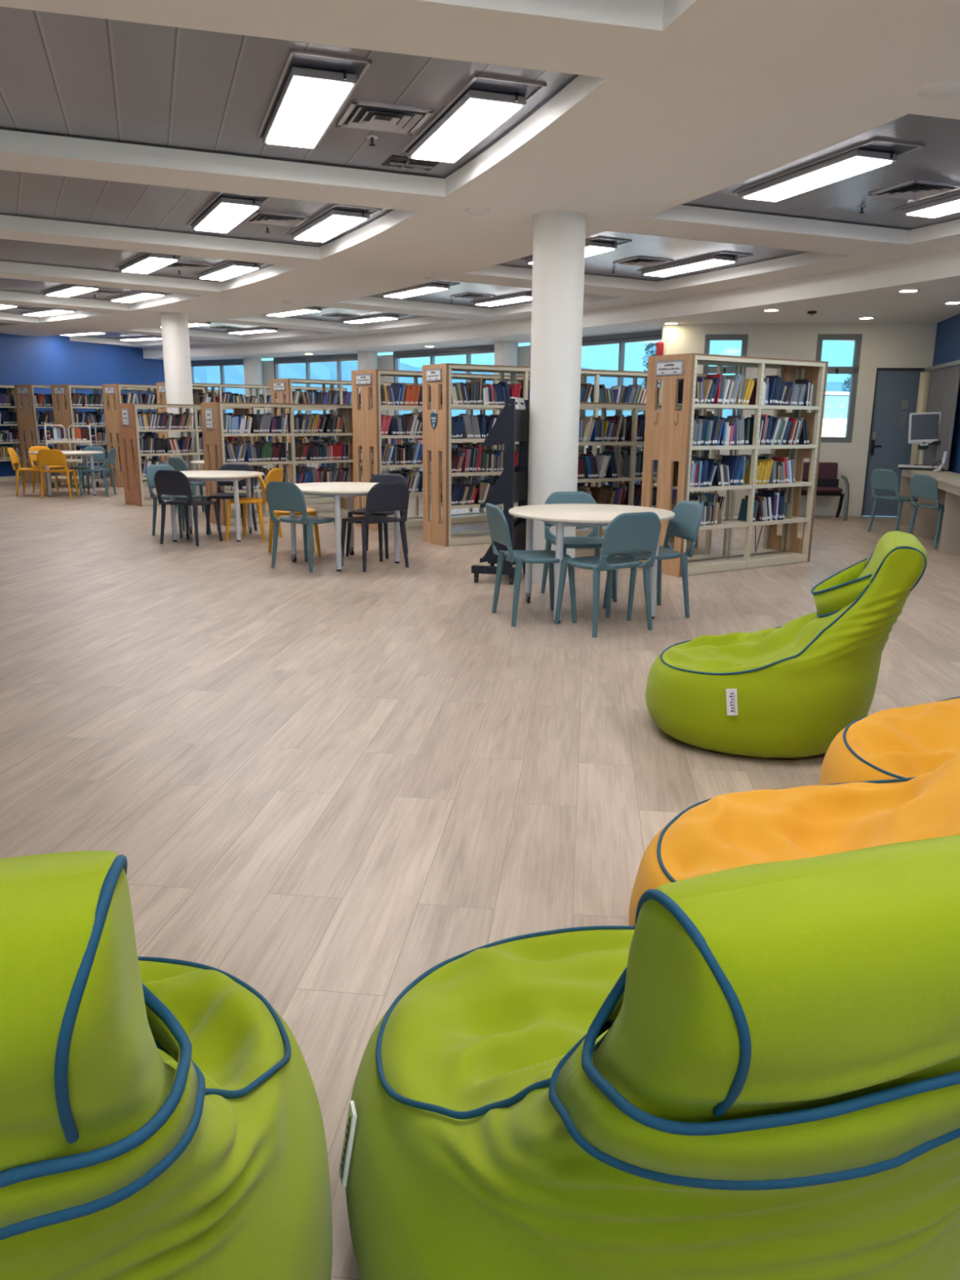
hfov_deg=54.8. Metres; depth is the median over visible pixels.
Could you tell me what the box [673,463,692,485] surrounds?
book
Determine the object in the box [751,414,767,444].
book
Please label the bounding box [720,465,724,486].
book
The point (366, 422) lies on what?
bookcase
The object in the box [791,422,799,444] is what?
book
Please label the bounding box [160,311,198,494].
column
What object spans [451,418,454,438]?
book
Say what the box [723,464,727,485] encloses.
book
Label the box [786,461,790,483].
book
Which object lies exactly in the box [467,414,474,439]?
book
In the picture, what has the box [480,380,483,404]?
book
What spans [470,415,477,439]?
book
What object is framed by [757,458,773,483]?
book
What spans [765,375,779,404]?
book
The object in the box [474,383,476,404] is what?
book
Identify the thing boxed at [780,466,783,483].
book
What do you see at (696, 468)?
book
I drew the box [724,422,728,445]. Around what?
book
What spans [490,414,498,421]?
book
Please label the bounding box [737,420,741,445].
book
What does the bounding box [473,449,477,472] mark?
book
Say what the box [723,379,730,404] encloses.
book
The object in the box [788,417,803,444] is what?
book
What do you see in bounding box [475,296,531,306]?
diffuser
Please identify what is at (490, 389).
book
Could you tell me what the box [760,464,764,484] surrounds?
book
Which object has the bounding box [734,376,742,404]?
book
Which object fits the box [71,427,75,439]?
book
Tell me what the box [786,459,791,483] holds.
book
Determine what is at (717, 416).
book
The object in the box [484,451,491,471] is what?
book
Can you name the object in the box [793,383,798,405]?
book
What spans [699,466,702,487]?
book
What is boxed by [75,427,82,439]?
book
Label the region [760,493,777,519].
book
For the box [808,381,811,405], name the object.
book
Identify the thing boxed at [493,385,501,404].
book
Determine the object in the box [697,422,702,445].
book
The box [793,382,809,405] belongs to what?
book
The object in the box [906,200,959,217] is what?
diffuser
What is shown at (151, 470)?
chair
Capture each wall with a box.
[0,333,164,476]
[262,345,641,473]
[658,323,937,516]
[662,324,667,355]
[932,313,959,474]
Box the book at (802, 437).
[798,422,806,444]
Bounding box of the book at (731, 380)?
[724,380,731,404]
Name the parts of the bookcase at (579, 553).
post, shelf, shelf, post, post, post, shelf, shelf, panel, post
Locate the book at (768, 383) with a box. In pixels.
[766,382,769,404]
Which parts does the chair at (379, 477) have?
leg, leg, seat, leg, backrest, leg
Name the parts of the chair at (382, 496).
leg, leg, seat, leg, backrest, leg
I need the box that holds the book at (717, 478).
[711,461,721,486]
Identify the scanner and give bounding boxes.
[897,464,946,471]
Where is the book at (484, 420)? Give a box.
[483,419,485,438]
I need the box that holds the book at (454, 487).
[451,484,457,505]
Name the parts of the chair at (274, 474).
leg, leg, seat, leg, backrest, leg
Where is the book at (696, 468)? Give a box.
[693,465,697,487]
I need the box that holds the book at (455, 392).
[453,386,457,404]
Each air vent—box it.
[6,306,39,311]
[85,288,126,295]
[164,261,214,271]
[209,325,243,329]
[244,210,310,226]
[322,313,359,318]
[336,99,434,134]
[449,292,495,299]
[613,256,673,266]
[868,179,959,200]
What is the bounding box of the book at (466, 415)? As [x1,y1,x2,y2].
[459,413,471,439]
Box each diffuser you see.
[23,310,73,316]
[111,293,164,302]
[120,337,162,341]
[122,257,177,274]
[160,323,208,327]
[195,203,257,233]
[200,266,257,280]
[231,329,276,334]
[266,77,351,148]
[266,309,319,316]
[294,215,366,242]
[344,316,397,323]
[384,287,447,297]
[412,99,520,162]
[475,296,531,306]
[528,246,613,264]
[644,259,733,276]
[744,156,891,201]
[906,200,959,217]
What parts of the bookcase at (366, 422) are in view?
panel, post, shelf, shelf, shelf, shelf, post, shelf, shelf, post, post, post, post, post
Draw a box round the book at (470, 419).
[470,418,475,439]
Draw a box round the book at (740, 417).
[727,415,743,445]
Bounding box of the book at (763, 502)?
[762,500,765,520]
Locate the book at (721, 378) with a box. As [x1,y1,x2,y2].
[718,377,722,404]
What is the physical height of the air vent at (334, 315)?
0.022 m
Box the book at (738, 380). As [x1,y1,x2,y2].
[732,380,738,404]
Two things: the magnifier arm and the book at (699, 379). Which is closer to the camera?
the book at (699, 379)
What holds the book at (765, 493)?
on the bookcase at (668, 431)
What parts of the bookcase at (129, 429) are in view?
panel, post, shelf, shelf, post, post, post, post, post, post, panel, post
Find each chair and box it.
[0,850,333,1279]
[7,447,53,496]
[28,445,72,493]
[36,448,79,498]
[69,445,108,493]
[79,448,116,497]
[146,464,211,537]
[153,470,222,546]
[168,457,220,516]
[206,463,257,534]
[225,467,283,542]
[257,474,321,557]
[265,481,343,572]
[338,834,959,1279]
[341,481,409,572]
[346,473,408,559]
[485,502,577,626]
[540,491,617,602]
[554,511,661,637]
[602,500,702,620]
[628,755,959,925]
[645,530,928,758]
[819,696,959,785]
[867,468,918,532]
[907,474,944,549]
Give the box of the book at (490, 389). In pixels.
[488,388,492,404]
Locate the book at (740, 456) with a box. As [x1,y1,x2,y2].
[731,455,742,485]
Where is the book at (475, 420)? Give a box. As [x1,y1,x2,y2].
[473,416,479,439]
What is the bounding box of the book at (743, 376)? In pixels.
[738,376,744,404]
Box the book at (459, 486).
[452,484,461,505]
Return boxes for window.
[191,359,243,413]
[273,353,357,413]
[393,344,494,414]
[529,329,662,446]
[702,334,748,415]
[810,333,862,442]
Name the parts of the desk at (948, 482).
panel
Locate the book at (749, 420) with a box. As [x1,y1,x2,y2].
[746,419,750,444]
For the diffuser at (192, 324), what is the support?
attached to the ceiling light at (206, 323)
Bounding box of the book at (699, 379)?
[697,377,703,404]
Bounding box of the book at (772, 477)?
[768,462,775,484]
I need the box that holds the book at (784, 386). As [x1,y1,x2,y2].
[780,386,786,405]
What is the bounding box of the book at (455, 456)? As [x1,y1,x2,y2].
[451,456,457,472]
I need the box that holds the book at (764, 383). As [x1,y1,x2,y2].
[761,382,765,404]
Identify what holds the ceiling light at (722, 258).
attached to the ceiling at (64, 74)
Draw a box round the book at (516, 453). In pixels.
[515,453,519,466]
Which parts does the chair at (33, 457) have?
leg, backrest, seat, leg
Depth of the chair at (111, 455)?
15.91 m
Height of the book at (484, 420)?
0.208 m
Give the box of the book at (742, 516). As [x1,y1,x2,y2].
[737,497,757,521]
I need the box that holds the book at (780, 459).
[771,456,787,483]
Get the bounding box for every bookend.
[717,507,728,524]
[784,502,795,519]
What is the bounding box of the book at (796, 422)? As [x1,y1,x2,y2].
[790,422,797,444]
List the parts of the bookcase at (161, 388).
panel, post, post, post, shelf, post, post, post, post, shelf, post, shelf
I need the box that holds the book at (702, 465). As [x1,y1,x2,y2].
[701,465,703,486]
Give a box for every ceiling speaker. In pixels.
[280,301,295,304]
[423,275,440,279]
[466,207,490,215]
[915,80,959,101]
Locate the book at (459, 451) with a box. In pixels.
[458,450,466,472]
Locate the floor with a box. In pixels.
[0,471,959,1279]
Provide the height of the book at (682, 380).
0.238 m
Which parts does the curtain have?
rail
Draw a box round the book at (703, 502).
[701,502,704,525]
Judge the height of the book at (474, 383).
0.228 m
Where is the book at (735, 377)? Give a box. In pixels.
[724,374,738,404]
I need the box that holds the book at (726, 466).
[725,465,729,485]
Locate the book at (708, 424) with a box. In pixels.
[702,422,711,445]
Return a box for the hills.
[193,360,848,417]
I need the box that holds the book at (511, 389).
[508,386,514,396]
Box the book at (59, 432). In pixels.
[57,427,61,439]
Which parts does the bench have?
leg, arm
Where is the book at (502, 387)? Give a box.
[501,386,506,404]
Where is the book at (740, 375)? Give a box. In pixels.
[733,374,742,404]
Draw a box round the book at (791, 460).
[786,458,795,483]
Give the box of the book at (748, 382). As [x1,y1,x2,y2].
[742,378,751,404]
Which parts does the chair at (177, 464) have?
backrest, leg, seat, leg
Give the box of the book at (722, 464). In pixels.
[719,463,724,485]
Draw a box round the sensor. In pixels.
[807,311,817,315]
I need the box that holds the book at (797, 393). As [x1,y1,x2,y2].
[795,386,799,405]
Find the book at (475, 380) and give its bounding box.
[473,378,481,404]
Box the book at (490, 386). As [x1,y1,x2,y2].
[483,384,494,404]
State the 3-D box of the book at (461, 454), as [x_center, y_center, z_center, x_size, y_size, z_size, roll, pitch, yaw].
[-0.242,-1.966,10.234,0.088,0.219,0.158,-7,16,-30]
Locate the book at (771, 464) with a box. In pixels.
[757,460,773,484]
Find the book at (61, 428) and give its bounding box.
[60,427,64,439]
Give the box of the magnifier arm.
[930,451,947,471]
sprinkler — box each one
[263,226,271,232]
[366,135,377,146]
[857,205,866,213]
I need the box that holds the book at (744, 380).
[740,378,746,404]
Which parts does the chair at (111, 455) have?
leg, leg, seat, leg, backrest, leg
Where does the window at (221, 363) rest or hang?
in the wall at (384, 362)
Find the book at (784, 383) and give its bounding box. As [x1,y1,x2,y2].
[777,382,785,405]
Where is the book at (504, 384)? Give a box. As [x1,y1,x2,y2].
[497,381,510,398]
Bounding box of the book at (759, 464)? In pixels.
[747,461,761,484]
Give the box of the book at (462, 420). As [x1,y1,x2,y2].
[459,416,464,438]
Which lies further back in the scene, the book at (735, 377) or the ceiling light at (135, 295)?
the ceiling light at (135, 295)
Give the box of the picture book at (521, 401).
[517,397,525,409]
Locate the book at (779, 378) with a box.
[772,377,779,405]
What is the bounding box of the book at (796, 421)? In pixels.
[794,421,800,444]
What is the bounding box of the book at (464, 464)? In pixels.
[459,448,468,472]
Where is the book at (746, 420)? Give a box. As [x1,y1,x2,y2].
[744,418,749,445]
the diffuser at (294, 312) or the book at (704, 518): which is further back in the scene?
the diffuser at (294, 312)
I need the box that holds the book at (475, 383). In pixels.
[475,382,478,404]
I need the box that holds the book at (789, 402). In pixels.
[786,383,794,405]
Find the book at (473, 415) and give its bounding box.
[473,415,480,438]
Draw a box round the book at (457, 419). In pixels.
[451,416,460,438]
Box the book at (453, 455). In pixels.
[451,453,456,470]
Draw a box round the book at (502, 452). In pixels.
[500,451,503,471]
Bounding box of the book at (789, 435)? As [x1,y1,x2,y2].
[785,422,794,444]
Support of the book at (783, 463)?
on the bookcase at (668, 431)
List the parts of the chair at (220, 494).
leg, leg, seat, backrest, leg, leg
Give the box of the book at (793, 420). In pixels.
[787,417,796,444]
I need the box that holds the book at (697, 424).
[693,423,698,445]
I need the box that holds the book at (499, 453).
[493,451,501,471]
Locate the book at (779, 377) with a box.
[773,377,782,405]
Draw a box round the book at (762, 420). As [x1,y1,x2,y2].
[758,420,763,444]
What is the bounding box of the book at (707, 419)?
[702,417,715,445]
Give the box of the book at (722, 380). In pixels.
[719,377,724,404]
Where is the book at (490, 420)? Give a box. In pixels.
[484,416,494,438]
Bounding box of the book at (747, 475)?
[743,464,759,484]
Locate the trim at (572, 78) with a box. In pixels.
[0,74,959,339]
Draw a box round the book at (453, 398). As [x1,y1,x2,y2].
[451,382,456,404]
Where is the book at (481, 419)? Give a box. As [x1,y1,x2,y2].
[477,416,484,438]
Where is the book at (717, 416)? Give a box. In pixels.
[702,415,719,444]
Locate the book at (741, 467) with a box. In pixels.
[735,457,746,484]
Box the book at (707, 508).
[703,505,708,525]
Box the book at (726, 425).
[722,424,727,445]
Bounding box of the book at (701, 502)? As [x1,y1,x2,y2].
[697,501,702,525]
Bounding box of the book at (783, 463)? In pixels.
[782,462,785,483]
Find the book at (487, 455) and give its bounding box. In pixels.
[484,453,488,471]
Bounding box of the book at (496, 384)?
[493,383,503,404]
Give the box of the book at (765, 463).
[764,461,770,484]
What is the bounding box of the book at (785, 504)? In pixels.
[783,502,786,519]
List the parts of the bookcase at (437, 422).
panel, post, shelf, shelf, shelf, shelf, shelf, post, post, post, post, post, post, shelf, post, shelf, post, post, post, shelf, panel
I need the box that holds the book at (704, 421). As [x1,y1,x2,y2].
[700,418,706,445]
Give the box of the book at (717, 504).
[705,501,719,524]
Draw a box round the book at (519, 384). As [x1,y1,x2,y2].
[516,383,520,397]
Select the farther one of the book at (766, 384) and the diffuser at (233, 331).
the diffuser at (233, 331)
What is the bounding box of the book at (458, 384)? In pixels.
[452,382,463,404]
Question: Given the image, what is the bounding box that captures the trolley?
[44,423,100,488]
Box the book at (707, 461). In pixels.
[696,459,708,486]
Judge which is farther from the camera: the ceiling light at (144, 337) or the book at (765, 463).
the ceiling light at (144, 337)
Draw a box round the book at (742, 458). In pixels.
[734,457,743,484]
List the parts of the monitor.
arm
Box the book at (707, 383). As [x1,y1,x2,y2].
[703,379,712,404]
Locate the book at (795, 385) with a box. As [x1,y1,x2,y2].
[791,384,797,405]
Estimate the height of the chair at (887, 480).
0.817 m
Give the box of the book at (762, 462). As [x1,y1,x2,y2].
[757,461,764,484]
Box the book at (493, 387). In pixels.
[493,386,495,404]
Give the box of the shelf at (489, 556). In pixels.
[480,517,518,561]
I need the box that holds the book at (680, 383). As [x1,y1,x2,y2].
[678,381,684,404]
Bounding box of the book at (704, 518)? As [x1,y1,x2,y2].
[703,506,706,525]
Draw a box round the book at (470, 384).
[464,382,474,404]
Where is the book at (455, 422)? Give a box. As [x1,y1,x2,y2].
[453,422,455,438]
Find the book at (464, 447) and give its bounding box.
[463,446,475,472]
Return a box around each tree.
[637,340,661,414]
[840,373,851,391]
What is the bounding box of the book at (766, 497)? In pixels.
[755,495,769,520]
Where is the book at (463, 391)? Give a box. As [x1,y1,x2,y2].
[459,382,466,404]
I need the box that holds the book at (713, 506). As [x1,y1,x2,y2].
[710,504,714,524]
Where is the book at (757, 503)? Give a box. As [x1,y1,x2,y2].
[753,502,758,521]
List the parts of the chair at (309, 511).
backrest, leg, leg, seat, leg, leg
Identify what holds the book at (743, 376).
on the bookcase at (668, 431)
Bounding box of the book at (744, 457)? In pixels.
[742,456,746,484]
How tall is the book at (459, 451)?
0.229 m
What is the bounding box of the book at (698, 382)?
[697,381,699,404]
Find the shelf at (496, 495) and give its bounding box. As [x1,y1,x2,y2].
[480,465,519,507]
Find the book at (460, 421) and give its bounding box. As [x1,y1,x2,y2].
[457,421,461,438]
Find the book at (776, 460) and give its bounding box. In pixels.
[773,459,778,483]
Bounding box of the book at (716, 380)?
[704,377,719,404]
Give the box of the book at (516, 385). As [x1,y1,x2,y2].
[507,383,518,397]
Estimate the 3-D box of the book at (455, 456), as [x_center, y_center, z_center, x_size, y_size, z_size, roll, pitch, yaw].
[-0.325,-1.935,10.194,0.077,0.178,0.151,-7,16,-30]
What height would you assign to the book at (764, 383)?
0.207 m
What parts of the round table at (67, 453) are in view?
leg, leg, under frame, leg, leg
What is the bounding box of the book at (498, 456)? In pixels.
[496,455,500,471]
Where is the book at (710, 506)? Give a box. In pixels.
[709,506,711,524]
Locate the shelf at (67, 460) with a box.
[66,458,89,462]
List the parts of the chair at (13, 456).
backrest, leg, leg, seat, leg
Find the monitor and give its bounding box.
[907,412,941,464]
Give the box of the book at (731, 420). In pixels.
[724,417,737,445]
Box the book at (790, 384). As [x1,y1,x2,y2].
[784,381,794,405]
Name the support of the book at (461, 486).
on the bookcase at (437, 422)
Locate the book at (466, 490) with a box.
[461,486,469,504]
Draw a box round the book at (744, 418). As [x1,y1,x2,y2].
[743,417,744,444]
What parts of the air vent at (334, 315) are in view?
frame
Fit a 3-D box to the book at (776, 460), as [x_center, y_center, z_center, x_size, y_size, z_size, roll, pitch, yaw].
[2.825,-1.630,8.960,0.044,0.225,0.142,-8,16,-32]
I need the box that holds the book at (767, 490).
[767,489,780,519]
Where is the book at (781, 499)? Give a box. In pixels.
[777,496,783,519]
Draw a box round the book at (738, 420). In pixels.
[737,419,742,445]
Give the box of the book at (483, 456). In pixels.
[480,450,484,471]
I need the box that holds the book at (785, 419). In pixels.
[778,417,786,444]
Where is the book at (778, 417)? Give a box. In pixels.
[777,417,788,444]
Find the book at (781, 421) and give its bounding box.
[773,419,782,444]
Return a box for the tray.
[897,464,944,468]
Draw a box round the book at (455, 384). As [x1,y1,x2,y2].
[452,382,460,404]
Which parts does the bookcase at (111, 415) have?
panel, post, shelf, post, post, panel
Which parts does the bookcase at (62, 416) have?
panel, post, shelf, shelf, shelf, shelf, post, post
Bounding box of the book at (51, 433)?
[49,427,53,439]
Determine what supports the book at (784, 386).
on the bookcase at (668, 431)
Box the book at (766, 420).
[762,419,768,444]
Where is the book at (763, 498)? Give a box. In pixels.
[758,496,766,520]
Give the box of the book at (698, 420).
[693,418,701,445]
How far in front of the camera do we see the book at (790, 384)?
8.78 m
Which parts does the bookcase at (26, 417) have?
panel, post, shelf, shelf, post, post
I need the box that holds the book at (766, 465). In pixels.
[760,464,768,484]
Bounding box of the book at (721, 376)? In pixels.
[720,376,725,404]
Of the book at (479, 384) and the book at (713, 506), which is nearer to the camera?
the book at (713, 506)
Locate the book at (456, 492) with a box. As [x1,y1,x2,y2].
[453,488,458,505]
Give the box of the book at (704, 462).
[691,459,706,486]
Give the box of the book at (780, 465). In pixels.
[778,465,780,483]
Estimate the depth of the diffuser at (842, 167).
6.57 m
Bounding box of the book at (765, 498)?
[764,497,767,520]
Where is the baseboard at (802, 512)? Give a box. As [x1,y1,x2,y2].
[721,506,860,516]
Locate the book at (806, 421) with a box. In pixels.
[802,419,808,444]
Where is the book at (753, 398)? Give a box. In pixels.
[748,382,756,404]
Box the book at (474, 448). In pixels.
[471,448,475,472]
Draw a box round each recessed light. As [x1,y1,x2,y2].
[663,321,679,324]
[761,308,780,311]
[857,316,875,319]
[897,288,919,293]
[942,301,959,304]
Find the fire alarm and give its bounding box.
[655,342,663,355]
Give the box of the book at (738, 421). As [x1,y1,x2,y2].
[737,421,738,445]
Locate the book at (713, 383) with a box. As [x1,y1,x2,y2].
[706,381,715,404]
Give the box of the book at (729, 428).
[726,426,730,445]
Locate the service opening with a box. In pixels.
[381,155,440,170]
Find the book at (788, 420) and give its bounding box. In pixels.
[784,420,791,444]
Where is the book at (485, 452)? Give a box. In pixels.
[483,452,486,471]
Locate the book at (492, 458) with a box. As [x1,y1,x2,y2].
[491,453,493,471]
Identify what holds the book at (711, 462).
on the bookcase at (668, 431)
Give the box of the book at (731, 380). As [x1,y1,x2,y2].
[725,378,733,404]
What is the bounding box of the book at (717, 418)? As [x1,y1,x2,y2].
[705,417,719,445]
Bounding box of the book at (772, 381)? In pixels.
[768,377,776,404]
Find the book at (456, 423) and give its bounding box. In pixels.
[454,422,457,438]
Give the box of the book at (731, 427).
[728,426,733,445]
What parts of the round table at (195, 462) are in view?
under frame, leg, leg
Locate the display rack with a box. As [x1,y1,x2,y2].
[471,398,529,584]
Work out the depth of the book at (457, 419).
10.07 m
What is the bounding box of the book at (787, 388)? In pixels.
[781,386,788,405]
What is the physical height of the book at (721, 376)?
0.245 m
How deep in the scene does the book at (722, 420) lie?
8.38 m
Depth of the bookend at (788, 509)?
9.18 m
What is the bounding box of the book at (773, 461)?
[773,461,776,483]
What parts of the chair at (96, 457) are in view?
leg, leg, seat, backrest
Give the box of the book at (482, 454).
[479,451,483,471]
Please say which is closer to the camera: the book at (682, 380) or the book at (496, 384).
the book at (682, 380)
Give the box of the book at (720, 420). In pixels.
[713,418,721,445]
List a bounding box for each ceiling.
[0,6,959,338]
[147,275,959,360]
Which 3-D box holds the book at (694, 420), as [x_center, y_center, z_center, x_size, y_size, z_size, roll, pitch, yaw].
[1.866,-1.854,8.286,0.029,0.224,0.147,-8,16,-32]
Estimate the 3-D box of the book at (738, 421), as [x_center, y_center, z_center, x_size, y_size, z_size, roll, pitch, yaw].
[2.326,-1.917,8.576,0.037,0.222,0.169,-8,16,-32]
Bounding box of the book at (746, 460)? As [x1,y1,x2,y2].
[737,458,749,484]
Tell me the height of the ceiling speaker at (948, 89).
0.030 m
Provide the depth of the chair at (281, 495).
8.45 m
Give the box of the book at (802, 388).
[796,385,804,405]
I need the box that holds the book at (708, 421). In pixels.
[706,420,713,445]
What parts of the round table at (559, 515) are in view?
leg, leg, under frame, leg, leg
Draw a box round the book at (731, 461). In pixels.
[720,455,739,485]
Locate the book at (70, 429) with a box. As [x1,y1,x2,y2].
[69,427,72,439]
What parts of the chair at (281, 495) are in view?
leg, backrest, leg, seat, leg, leg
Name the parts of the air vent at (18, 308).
frame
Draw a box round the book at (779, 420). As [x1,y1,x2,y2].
[770,418,780,444]
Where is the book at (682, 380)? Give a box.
[681,375,697,404]
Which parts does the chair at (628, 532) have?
leg, leg, seat, leg, backrest, leg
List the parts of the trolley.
frame, frame, frame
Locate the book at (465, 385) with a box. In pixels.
[463,384,471,404]
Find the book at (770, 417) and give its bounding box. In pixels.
[764,415,772,444]
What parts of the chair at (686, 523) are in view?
leg, leg, seat, leg, backrest, leg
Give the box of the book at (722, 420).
[716,419,724,445]
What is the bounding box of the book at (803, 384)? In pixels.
[798,383,805,405]
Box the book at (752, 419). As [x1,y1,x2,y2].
[746,417,762,444]
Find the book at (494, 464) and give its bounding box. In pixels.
[493,454,495,471]
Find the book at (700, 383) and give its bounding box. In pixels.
[699,382,702,404]
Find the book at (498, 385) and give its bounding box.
[497,385,502,404]
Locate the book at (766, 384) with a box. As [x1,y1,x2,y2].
[764,384,766,404]
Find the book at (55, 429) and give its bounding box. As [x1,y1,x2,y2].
[53,427,57,439]
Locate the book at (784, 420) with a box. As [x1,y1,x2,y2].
[775,419,786,444]
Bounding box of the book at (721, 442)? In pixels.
[719,420,724,445]
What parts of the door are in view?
handle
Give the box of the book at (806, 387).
[801,386,807,405]
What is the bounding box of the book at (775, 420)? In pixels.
[768,417,778,444]
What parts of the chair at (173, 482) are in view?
leg, backrest, leg, seat, leg, leg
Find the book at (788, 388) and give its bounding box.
[783,387,790,405]
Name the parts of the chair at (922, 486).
leg, backrest, seat, leg, leg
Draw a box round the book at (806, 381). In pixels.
[795,378,808,405]
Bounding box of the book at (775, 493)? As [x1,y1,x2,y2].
[774,492,779,519]
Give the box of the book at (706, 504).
[702,501,710,525]
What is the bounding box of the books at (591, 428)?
[0,375,774,511]
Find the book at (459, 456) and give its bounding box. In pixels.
[453,456,460,472]
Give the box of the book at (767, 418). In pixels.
[764,417,768,444]
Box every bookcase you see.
[0,384,27,481]
[13,384,154,482]
[50,384,218,484]
[102,383,204,487]
[117,403,255,506]
[155,382,346,492]
[200,402,361,525]
[270,378,431,504]
[351,368,529,529]
[422,363,724,546]
[574,402,706,557]
[637,353,828,577]
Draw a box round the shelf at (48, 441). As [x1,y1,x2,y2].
[47,440,96,443]
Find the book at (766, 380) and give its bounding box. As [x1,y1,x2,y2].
[752,377,768,404]
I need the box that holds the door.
[861,368,924,516]
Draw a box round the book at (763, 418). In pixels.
[752,416,765,444]
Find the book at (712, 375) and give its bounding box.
[706,373,721,404]
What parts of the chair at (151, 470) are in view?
leg, backrest, leg, seat, leg, leg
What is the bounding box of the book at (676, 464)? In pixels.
[672,462,679,486]
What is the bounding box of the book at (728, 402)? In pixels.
[727,381,733,404]
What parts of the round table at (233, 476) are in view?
leg, leg, under frame, leg, leg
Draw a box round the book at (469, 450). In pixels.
[462,448,471,472]
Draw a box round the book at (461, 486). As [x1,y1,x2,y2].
[457,486,462,505]
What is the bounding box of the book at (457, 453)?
[451,450,460,472]
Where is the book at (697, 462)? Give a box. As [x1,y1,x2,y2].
[693,460,702,487]
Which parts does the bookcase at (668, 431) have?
panel, shelf, post, shelf, post, shelf, shelf, shelf, shelf, post, post, shelf, post, shelf, post, shelf, shelf, shelf, post, post, panel, post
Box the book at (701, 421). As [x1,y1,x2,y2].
[699,419,703,445]
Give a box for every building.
[821,418,846,436]
[822,391,849,418]
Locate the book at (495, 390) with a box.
[493,386,498,404]
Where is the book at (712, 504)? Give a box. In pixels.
[710,502,715,524]
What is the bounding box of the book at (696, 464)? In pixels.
[695,464,699,487]
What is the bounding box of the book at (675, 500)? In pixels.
[671,499,676,511]
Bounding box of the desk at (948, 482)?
[895,469,959,554]
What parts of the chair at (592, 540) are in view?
leg, leg, backrest, seat, leg, leg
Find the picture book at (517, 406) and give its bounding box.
[510,396,519,409]
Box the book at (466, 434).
[454,415,470,439]
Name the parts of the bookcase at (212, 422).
panel, post, shelf, shelf, shelf, post, post, post, post, shelf, shelf, post, post, post, panel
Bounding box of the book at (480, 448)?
[472,446,481,471]
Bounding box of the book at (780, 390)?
[775,382,782,405]
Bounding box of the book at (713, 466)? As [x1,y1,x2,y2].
[707,466,715,486]
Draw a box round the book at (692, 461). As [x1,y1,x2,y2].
[689,460,693,487]
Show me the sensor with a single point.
(811, 313)
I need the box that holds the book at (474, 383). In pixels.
[472,382,475,404]
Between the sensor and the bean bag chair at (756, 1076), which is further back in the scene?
the sensor
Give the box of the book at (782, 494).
[780,491,785,519]
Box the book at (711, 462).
[700,458,715,486]
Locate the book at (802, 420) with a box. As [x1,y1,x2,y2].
[796,420,804,444]
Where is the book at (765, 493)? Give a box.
[761,490,774,519]
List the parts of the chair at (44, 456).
leg, leg, backrest, seat, leg, leg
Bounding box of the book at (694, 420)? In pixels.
[692,420,696,445]
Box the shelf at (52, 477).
[51,475,99,478]
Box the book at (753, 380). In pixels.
[744,379,754,404]
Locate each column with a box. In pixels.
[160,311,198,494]
[243,356,266,468]
[357,351,377,480]
[493,341,518,444]
[527,210,586,582]
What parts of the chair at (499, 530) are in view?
leg, backrest, leg, seat, leg, leg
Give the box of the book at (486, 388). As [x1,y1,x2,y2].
[483,386,488,404]
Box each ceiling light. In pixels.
[0,303,18,309]
[17,307,75,316]
[40,284,99,297]
[60,331,106,336]
[105,289,166,302]
[115,252,183,274]
[115,335,162,341]
[160,321,212,327]
[186,191,271,233]
[193,260,266,280]
[225,326,284,334]
[256,48,371,148]
[264,306,329,316]
[286,204,381,242]
[338,312,407,323]
[380,280,460,297]
[400,74,546,163]
[469,290,532,306]
[520,236,631,264]
[636,251,752,276]
[732,138,924,201]
[894,191,959,217]
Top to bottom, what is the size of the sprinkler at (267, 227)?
0.050 m
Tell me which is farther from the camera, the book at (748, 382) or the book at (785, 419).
the book at (785, 419)
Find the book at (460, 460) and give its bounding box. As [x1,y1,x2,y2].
[455,456,462,472]
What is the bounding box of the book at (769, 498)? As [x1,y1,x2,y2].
[766,496,772,520]
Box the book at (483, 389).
[481,387,485,404]
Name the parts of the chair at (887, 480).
leg, backrest, seat, leg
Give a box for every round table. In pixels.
[27,450,102,497]
[169,470,263,542]
[190,460,265,512]
[289,482,399,571]
[508,503,675,622]
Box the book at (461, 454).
[457,452,465,472]
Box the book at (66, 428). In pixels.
[64,427,69,439]
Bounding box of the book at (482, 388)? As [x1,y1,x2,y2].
[482,387,487,404]
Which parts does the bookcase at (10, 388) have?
shelf, shelf, shelf, shelf, post, post, post, panel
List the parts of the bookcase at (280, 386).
panel, post, shelf, post, post, post, post, post, shelf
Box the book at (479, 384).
[476,382,480,404]
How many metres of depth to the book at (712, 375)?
8.29 m
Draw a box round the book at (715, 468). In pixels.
[709,465,716,486]
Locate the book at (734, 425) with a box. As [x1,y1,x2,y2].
[728,423,736,445]
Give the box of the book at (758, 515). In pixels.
[745,495,760,521]
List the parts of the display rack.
post, plate, plate, plate, post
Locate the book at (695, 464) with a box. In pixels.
[691,462,696,487]
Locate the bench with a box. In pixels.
[755,462,848,520]
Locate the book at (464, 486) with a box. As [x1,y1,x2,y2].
[458,484,465,505]
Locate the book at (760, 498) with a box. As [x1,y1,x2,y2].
[759,497,764,521]
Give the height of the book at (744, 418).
0.250 m
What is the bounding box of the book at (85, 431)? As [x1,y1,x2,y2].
[80,427,89,439]
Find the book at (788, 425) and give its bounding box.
[781,421,791,444]
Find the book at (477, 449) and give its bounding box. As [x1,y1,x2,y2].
[475,448,479,471]
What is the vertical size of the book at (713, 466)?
0.186 m

